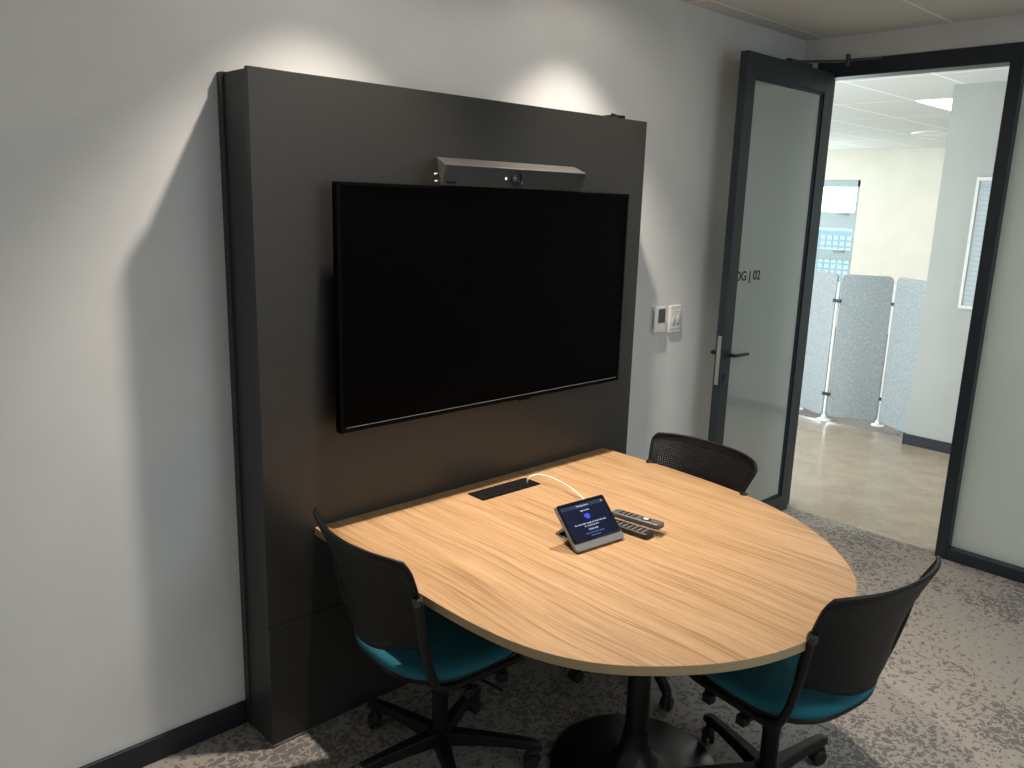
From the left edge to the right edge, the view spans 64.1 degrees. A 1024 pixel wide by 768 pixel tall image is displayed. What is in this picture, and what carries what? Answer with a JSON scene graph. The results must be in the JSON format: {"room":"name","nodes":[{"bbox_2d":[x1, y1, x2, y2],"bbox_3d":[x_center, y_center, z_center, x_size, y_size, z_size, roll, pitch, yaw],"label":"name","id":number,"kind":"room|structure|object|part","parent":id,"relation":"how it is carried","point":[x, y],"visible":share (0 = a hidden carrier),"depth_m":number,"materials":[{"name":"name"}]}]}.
{"room":"small meeting room","nodes":[
{"label":"small meeting room","id":0,"kind":"room"},
{"bbox_2d":[0,0,806,767],"bbox_3d":[-0.335,-0.261,3.120,5.300,2.703,0.100,-10,17,-42],"label":"wall","id":1,"kind":"structure","parent":0,"point":[121,618],"depth_m":2.43,"materials":[{"name":"white paint"}]},
{"bbox_2d":[79,700,246,767],"bbox_3d":[-0.317,1.024,3.382,5.150,0.083,0.014,-10,17,-42],"label":"baseboard","id":2,"kind":"structure","parent":1,"relation":"attached to","point":[149,751],"depth_m":2.66,"materials":[{"name":"black"}]},
{"bbox_2d":[651,306,665,332],"bbox_3d":[0.724,-0.318,4.041,0.086,0.126,0.026,-10,17,-42],"label":"thermostat","id":3,"kind":"object","parent":1,"relation":"attached to","point":[658,313],"visible":1,"depth_m":4.02,"materials":[{"name":"white plastic"}]},
{"bbox_2d":[652,311,654,328],"bbox_3d":[0.693,-0.315,4.012,0.002,0.090,0.009,-10,17,-42],"label":"grille","id":4,"kind":"object","parent":3,"relation":"attached to","point":[653,312],"depth_m":4.01,"materials":[{"name":"grey plastic"}]},
{"bbox_2d":[667,305,680,332],"bbox_3d":[0.825,-0.329,4.139,0.092,0.136,0.021,-10,17,-42],"label":"light switch","id":5,"kind":"object","parent":1,"relation":"attached to","point":[674,316],"visible":1,"depth_m":4.13,"materials":[{"name":"white plastic"}]},
{"bbox_2d":[142,328,1023,767],"bbox_3d":[1.924,0.417,6.822,13.400,0.100,14.000,-10,17,-42],"label":"floor","id":6,"kind":"structure","parent":0,"point":[949,693],"depth_m":3.13,"materials":[{"name":"carpet"}]},
{"bbox_2d":[313,507,541,767],"bbox_3d":[-0.256,0.804,2.546,0.652,0.881,0.630,-9,16,-39],"label":"swivel chair","id":7,"kind":"object","parent":6,"relation":"on","point":[406,638],"visible":0.98,"depth_m":2.38,"materials":[{"name":"black plastic"}]},
{"bbox_3d":[-0.427,0.575,2.326,0.162,0.339,0.509,-9,16,-39],"label":"backrest","id":8,"kind":"part","parent":7,"relation":"part of","materials":[{"name":"black plastic"}]},
{"bbox_3d":[-0.382,1.155,2.536,0.301,0.058,0.051,-7,15,-34],"label":"arm","id":9,"kind":"part","parent":7,"relation":"part of","materials":[{"name":"black plastic"}]},
{"bbox_3d":[-0.375,1.108,2.743,0.301,0.058,0.051,11,16,36],"label":"arm","id":10,"kind":"part","parent":7,"relation":"part of","materials":[{"name":"black plastic"}]},
{"bbox_3d":[-0.241,0.782,2.540,0.444,0.072,0.464,-9,16,-39],"label":"seat","id":11,"kind":"part","parent":7,"relation":"part of","materials":[{"name":"teal fabric"}]},
{"bbox_3d":[-0.182,1.176,2.467,0.051,0.058,0.301,-2,13,-16],"label":"arm","id":12,"kind":"part","parent":7,"relation":"part of","materials":[{"name":"black plastic"}]},
{"bbox_3d":[-0.171,1.101,2.802,0.051,0.058,0.301,6,13,19],"label":"arm","id":13,"kind":"part","parent":7,"relation":"part of","materials":[{"name":"black plastic"}]},
{"bbox_3d":[-0.106,0.884,2.476,0.207,0.014,0.021,14,17,43],"label":"lever","id":14,"kind":"part","parent":7,"relation":"part of","materials":[{"name":"black plastic"}]},
{"bbox_3d":[-0.052,1.143,2.632,0.301,0.058,0.051,2,13,1],"label":"arm","id":15,"kind":"part","parent":7,"relation":"part of","materials":[{"name":"black plastic"}]},
{"bbox_2d":[216,65,646,746],"bbox_3d":[-0.178,0.035,3.134,1.772,2.128,0.196,-10,17,-42],"label":"panel","id":16,"kind":"object","parent":6,"relation":"on","point":[285,137],"visible":0.62,"depth_m":2.64,"materials":[{"name":"grey laminate"}]},
{"bbox_3d":[-0.234,0.021,3.192,1.772,2.127,0.032,-10,17,-42],"label":"panel","id":17,"kind":"part","parent":16,"relation":"part of","materials":[{"name":"grey laminate"}]},
{"bbox_3d":[-0.808,0.150,2.545,0.018,2.124,0.144,-10,17,-42],"label":"panel","id":18,"kind":"part","parent":16,"relation":"part of","materials":[{"name":"grey laminate"}]},
{"bbox_3d":[-0.143,0.873,3.256,1.772,0.418,0.020,-10,17,-42],"label":"panel","id":19,"kind":"part","parent":16,"relation":"part of","materials":[{"name":"grey laminate"}]},
{"bbox_3d":[-0.150,1.083,3.304,1.764,0.012,0.014,-10,17,-42],"label":"plinth trim","id":20,"kind":"part","parent":16,"relation":"part of","materials":[{"name":"black metal"}]},
{"bbox_2d":[332,181,628,433],"bbox_3d":[-0.057,-0.310,2.972,1.360,0.778,0.076,-10,17,-42],"label":"television","id":21,"kind":"object","parent":16,"relation":"attached to","point":[448,299],"visible":1,"depth_m":2.83,"materials":[{"name":"black plastic"}]},
{"bbox_2d":[434,157,585,191],"bbox_3d":[0.010,-0.740,2.903,0.730,0.094,0.106,-10,17,-42],"label":"bar","id":22,"kind":"object","parent":16,"relation":"attached to","point":[458,172],"visible":0.98,"depth_m":2.83,"materials":[{"name":"plastic"},{"name":"glass"}]},
{"bbox_2d":[603,113,624,118],"bbox_3d":[0.417,-1.092,3.333,0.106,0.020,0.036,-10,17,-42],"label":"clip","id":23,"kind":"object","parent":16,"relation":"on","point":[612,114],"visible":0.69,"depth_m":3.32,"materials":[{"name":"black plastic"}]},
{"bbox_2d":[315,448,856,767],"bbox_3d":[0.351,0.857,2.715,1.450,0.740,1.415,-10,17,-42],"label":"meeting table","id":24,"kind":"object","parent":6,"relation":"on","point":[730,580],"visible":0.89,"depth_m":2.48,"materials":[{"name":"brown wood"}]},
{"bbox_2d":[481,491,492,494],"bbox_3d":[-0.092,0.401,3.003,0.044,0.001,0.044,-10,17,-42],"label":"socket","id":25,"kind":"object","parent":24,"relation":"attached to","point":[482,492],"depth_m":3.00,"materials":[{"name":"black plastic"}]},
{"bbox_2d":[493,488,504,491],"bbox_3d":[-0.048,0.393,3.042,0.044,0.001,0.044,-10,17,-42],"label":"socket","id":26,"kind":"object","parent":24,"relation":"attached to","point":[494,489],"depth_m":3.04,"materials":[{"name":"black plastic"}]},
{"bbox_3d":[-0.026,0.390,3.063,0.276,0.001,0.073,-10,17,-42],"label":"lid","id":27,"kind":"part","parent":24,"relation":"part of","materials":[{"name":"black plastic"}]},
{"bbox_2d":[527,474,583,498],"bbox_3d":[0.209,0.399,2.936,0.106,0.051,0.482,-5,14,-26],"label":"charging cable","id":28,"kind":"object","parent":24,"relation":"on","point":[534,474],"visible":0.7,"depth_m":3.09,"materials":[{"name":"white plastic"}]},
{"bbox_2d":[554,495,623,552],"bbox_3d":[0.234,0.439,2.618,0.208,0.121,0.159,-8,16,-37],"label":"controller","id":29,"kind":"object","parent":24,"relation":"on","point":[587,523],"visible":1,"depth_m":2.59,"materials":[{"name":"grey plastic"}]},
{"bbox_2d":[616,519,652,538],"bbox_3d":[0.383,0.476,2.703,0.172,0.020,0.050,12,16,39],"label":"remote control","id":30,"kind":"object","parent":24,"relation":"on","point":[625,527],"visible":0.7,"depth_m":2.67,"materials":[{"name":"black plastic"}]},
{"bbox_2d":[612,509,663,529],"bbox_3d":[0.418,0.450,2.724,0.178,0.025,0.051,10,15,33],"label":"remote control","id":31,"kind":"object","parent":24,"relation":"on","point":[618,513],"visible":0.96,"depth_m":2.71,"materials":[{"name":"grey plastic"}]},
{"bbox_2d":[568,432,757,711],"bbox_3d":[0.525,0.691,3.199,0.686,0.864,0.618,-8,16,-38],"label":"swivel chair","id":32,"kind":"object","parent":6,"relation":"on","point":[725,466],"visible":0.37,"depth_m":3.28,"materials":[{"name":"black plastic"}]},
{"bbox_3d":[0.539,1.065,3.071,0.051,0.057,0.301,0,13,-8],"label":"arm","id":33,"kind":"part","parent":32,"relation":"part of","materials":[{"name":"black plastic"}]},
{"bbox_3d":[0.748,0.410,3.288,0.162,0.332,0.509,-8,16,-38],"label":"backrest","id":34,"kind":"part","parent":32,"relation":"part of","materials":[{"name":"black plastic"}]},
{"bbox_2d":[684,556,941,767],"bbox_3d":[0.823,0.862,2.435,0.613,0.881,0.683,-7,15,-34],"label":"swivel chair","id":35,"kind":"object","parent":6,"relation":"on","point":[851,640],"visible":0.98,"depth_m":2.19,"materials":[{"name":"black plastic"}]},
{"bbox_3d":[0.601,1.192,2.504,0.301,0.058,0.051,1,13,-3],"label":"arm","id":36,"kind":"part","parent":35,"relation":"part of","materials":[{"name":"black plastic"}]},
{"bbox_3d":[0.719,1.157,2.677,0.051,0.058,0.301,-3,13,-20],"label":"arm","id":37,"kind":"part","parent":35,"relation":"part of","materials":[{"name":"black plastic"}]},
{"bbox_3d":[0.807,0.843,2.412,0.464,0.072,0.444,-7,15,-34],"label":"seat","id":38,"kind":"part","parent":35,"relation":"part of","materials":[{"name":"teal fabric"}]},
{"bbox_3d":[0.923,1.175,2.622,0.301,0.058,0.051,-8,16,-37],"label":"arm","id":39,"kind":"part","parent":35,"relation":"part of","materials":[{"name":"black plastic"}]},
{"bbox_3d":[0.959,0.655,2.157,0.509,0.339,0.162,-7,15,-34],"label":"backrest","id":40,"kind":"part","parent":35,"relation":"part of","materials":[{"name":"black plastic"}]},
{"bbox_2d":[799,270,926,432],"bbox_3d":[2.845,-0.314,7.074,0.308,1.272,1.535,-10,17,-42],"label":"screen","id":41,"kind":"object","parent":6,"relation":"on","point":[865,302],"visible":0.7,"depth_m":6.93,"materials":[{"name":"grey fabric"}]},
{"bbox_3d":[2.698,-0.368,7.213,0.024,1.237,0.355,-2,13,-15],"label":"felt panel","id":42,"kind":"part","parent":41,"relation":"part of","materials":[{"name":"grey fabric"}]},
{"bbox_3d":[2.747,-0.275,7.040,0.110,1.205,0.110,-10,17,-42],"label":"post","id":43,"kind":"part","parent":41,"relation":"part of","materials":[{"name":"white metal"}]},
{"bbox_3d":[2.954,-0.303,6.958,0.401,1.237,0.024,6,13,19],"label":"felt panel","id":44,"kind":"part","parent":41,"relation":"part of","materials":[{"name":"grey fabric"}]},
{"bbox_3d":[3.158,-0.231,6.897,0.110,1.205,0.110,-10,17,-42],"label":"post","id":45,"kind":"part","parent":41,"relation":"part of","materials":[{"name":"white metal"}]},
{"bbox_3d":[3.217,-0.227,6.654,0.024,1.237,0.454,-1,13,-13],"label":"felt panel","id":46,"kind":"part","parent":41,"relation":"part of","materials":[{"name":"grey fabric"}]},
{"bbox_2d":[679,0,1023,149],"bbox_3d":[2.008,-2.317,6.210,13.400,0.100,14.000,-10,17,-42],"label":"ceiling","id":47,"kind":"structure","parent":0,"point":[877,112],"depth_m":5.33,"materials":[{"name":"tile"}]},
{"bbox_2d":[911,130,947,136],"bbox_3d":[4.929,-2.874,9.406,0.620,0.031,0.620,-10,17,-42],"label":"recessed light","id":48,"kind":"object","parent":47,"relation":"in","point":[932,133],"visible":0.68,"depth_m":9.33,"materials":[{"name":"white plastic"}]},
{"bbox_2d":[914,98,951,110],"bbox_3d":[3.989,-2.373,6.982,1.220,0.009,0.620,-10,17,-42],"label":"recessed light","id":49,"kind":"object","parent":47,"relation":"in","point":[944,103],"visible":0.25,"depth_m":6.82,"materials":[{"name":"white plastic"}]},
{"bbox_2d":[825,147,945,333],"bbox_3d":[6.848,-1.808,11.024,0.200,2.703,14.000,-10,17,-42],"label":"wall","id":50,"kind":"structure","parent":0,"point":[900,187],"depth_m":12.07,"materials":[{"name":"beige paint"}]},
{"bbox_2d":[816,180,860,307],"bbox_3d":[4.462,-2.342,13.421,0.155,1.955,2.355,-10,17,-42],"label":"window","id":51,"kind":"structure","parent":50,"relation":"in","point":[836,220],"depth_m":12.67,"materials":[{"name":"grey"}]},
{"bbox_2d":[805,14,1023,68],"bbox_3d":[3.102,-0.206,3.348,0.100,2.703,4.300,-10,17,-42],"label":"wall","id":52,"kind":"structure","parent":0,"point":[1004,29],"depth_m":4.11,"materials":[{"name":"white paint"}]},
{"bbox_2d":[787,42,1023,558],"bbox_3d":[2.035,-0.425,4.461,0.120,2.579,1.018,-10,17,-42],"label":"door frame","id":53,"kind":"structure","parent":52,"relation":"attached to","point":[1011,55],"depth_m":4.09,"materials":[{"name":"grey metal"}]},
{"bbox_2d":[708,50,881,510],"bbox_3d":[1.419,-0.449,4.425,0.923,2.582,0.340,-5,14,-27],"label":"door","id":54,"kind":"structure","parent":53,"relation":"attached to","point":[783,107],"depth_m":4.35,"materials":[{"name":"grey"}]},
{"bbox_3d":[1.053,-0.120,4.186,0.002,0.255,0.022,-10,17,-42],"label":"lock plate","id":55,"kind":"part","parent":54,"relation":"part of","materials":[{"name":"silver metal"}]},
{"bbox_3d":[1.103,-0.031,4.221,0.038,0.044,0.008,-10,17,-42],"label":"keyhole plate","id":56,"kind":"part","parent":54,"relation":"part of","materials":[{"name":"grey metal"}]},
{"bbox_3d":[1.106,-0.150,4.195,0.038,0.048,0.006,-10,17,-42],"label":"handle plate","id":57,"kind":"part","parent":54,"relation":"part of","materials":[{"name":"grey metal"}]},
{"bbox_3d":[1.164,-0.152,4.214,0.130,0.021,0.058,-10,17,-42],"label":"lever handle","id":58,"kind":"part","parent":54,"relation":"part of","materials":[{"name":"black metal"}]},
{"bbox_3d":[1.379,-0.408,4.428,0.694,2.289,0.008,-10,17,-42],"label":"glass pane","id":59,"kind":"part","parent":54,"relation":"part of","materials":[{"name":"glass"}]},
{"bbox_3d":[1.694,-1.691,4.261,0.454,0.071,0.097,0,13,-7],"label":"closer arm","id":60,"kind":"part","parent":54,"relation":"part of","materials":[{"name":"grey metal"}]},
{"bbox_2d":[946,87,1023,583],"bbox_3d":[3.340,-0.083,3.113,0.120,2.579,2.797,-10,17,-42],"label":"window","id":61,"kind":"structure","parent":52,"relation":"in","point":[988,533],"depth_m":4.12,"materials":[{"name":"grey"}]},
{"bbox_3d":[3.340,-0.083,3.113,0.120,2.579,2.797,-10,17,-42],"label":"partition frame","id":62,"kind":"part","parent":61,"relation":"part of","materials":[{"name":"grey metal"}]},
{"bbox_2d":[906,81,1006,442],"bbox_3d":[5.238,-0.320,4.149,0.120,2.703,5.950,-10,17,-42],"label":"wall","id":63,"kind":"structure","parent":0,"point":[976,108],"depth_m":6.09,"materials":[{"name":"paint"}]},
{"bbox_2d":[902,432,951,453],"bbox_3d":[5.189,0.957,4.435,0.134,0.085,5.964,-10,17,-42],"label":"baseboard","id":64,"kind":"structure","parent":63,"relation":"attached to","point":[913,440],"depth_m":6.37,"materials":[{"name":"black"}]},
{"bbox_2d":[958,177,991,309],"bbox_3d":[3.499,-0.980,5.800,0.022,0.945,0.500,-10,17,-42],"label":"notice board","id":65,"kind":"object","parent":63,"relation":"attached to","point":[983,184],"visible":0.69,"depth_m":5.94,"materials":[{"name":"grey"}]},
{"label":"outside","id":66,"kind":"structure","parent":0,"visible":0},
{"bbox_3d":[24.995,2.529,28.277,48.350,0.200,80.000,-10,17,-42],"label":"ground","id":67,"kind":"structure","parent":66,"visible":0},
{"bbox_2d":[815,228,852,298],"bbox_3d":[16.876,-2.255,31.937,6.030,7.050,28.000,-10,17,-42],"label":"office building","id":68,"kind":"structure","parent":67,"relation":"on","point":[828,238],"depth_m":31.71,"materials":[{"name":"teal"}]}
]}

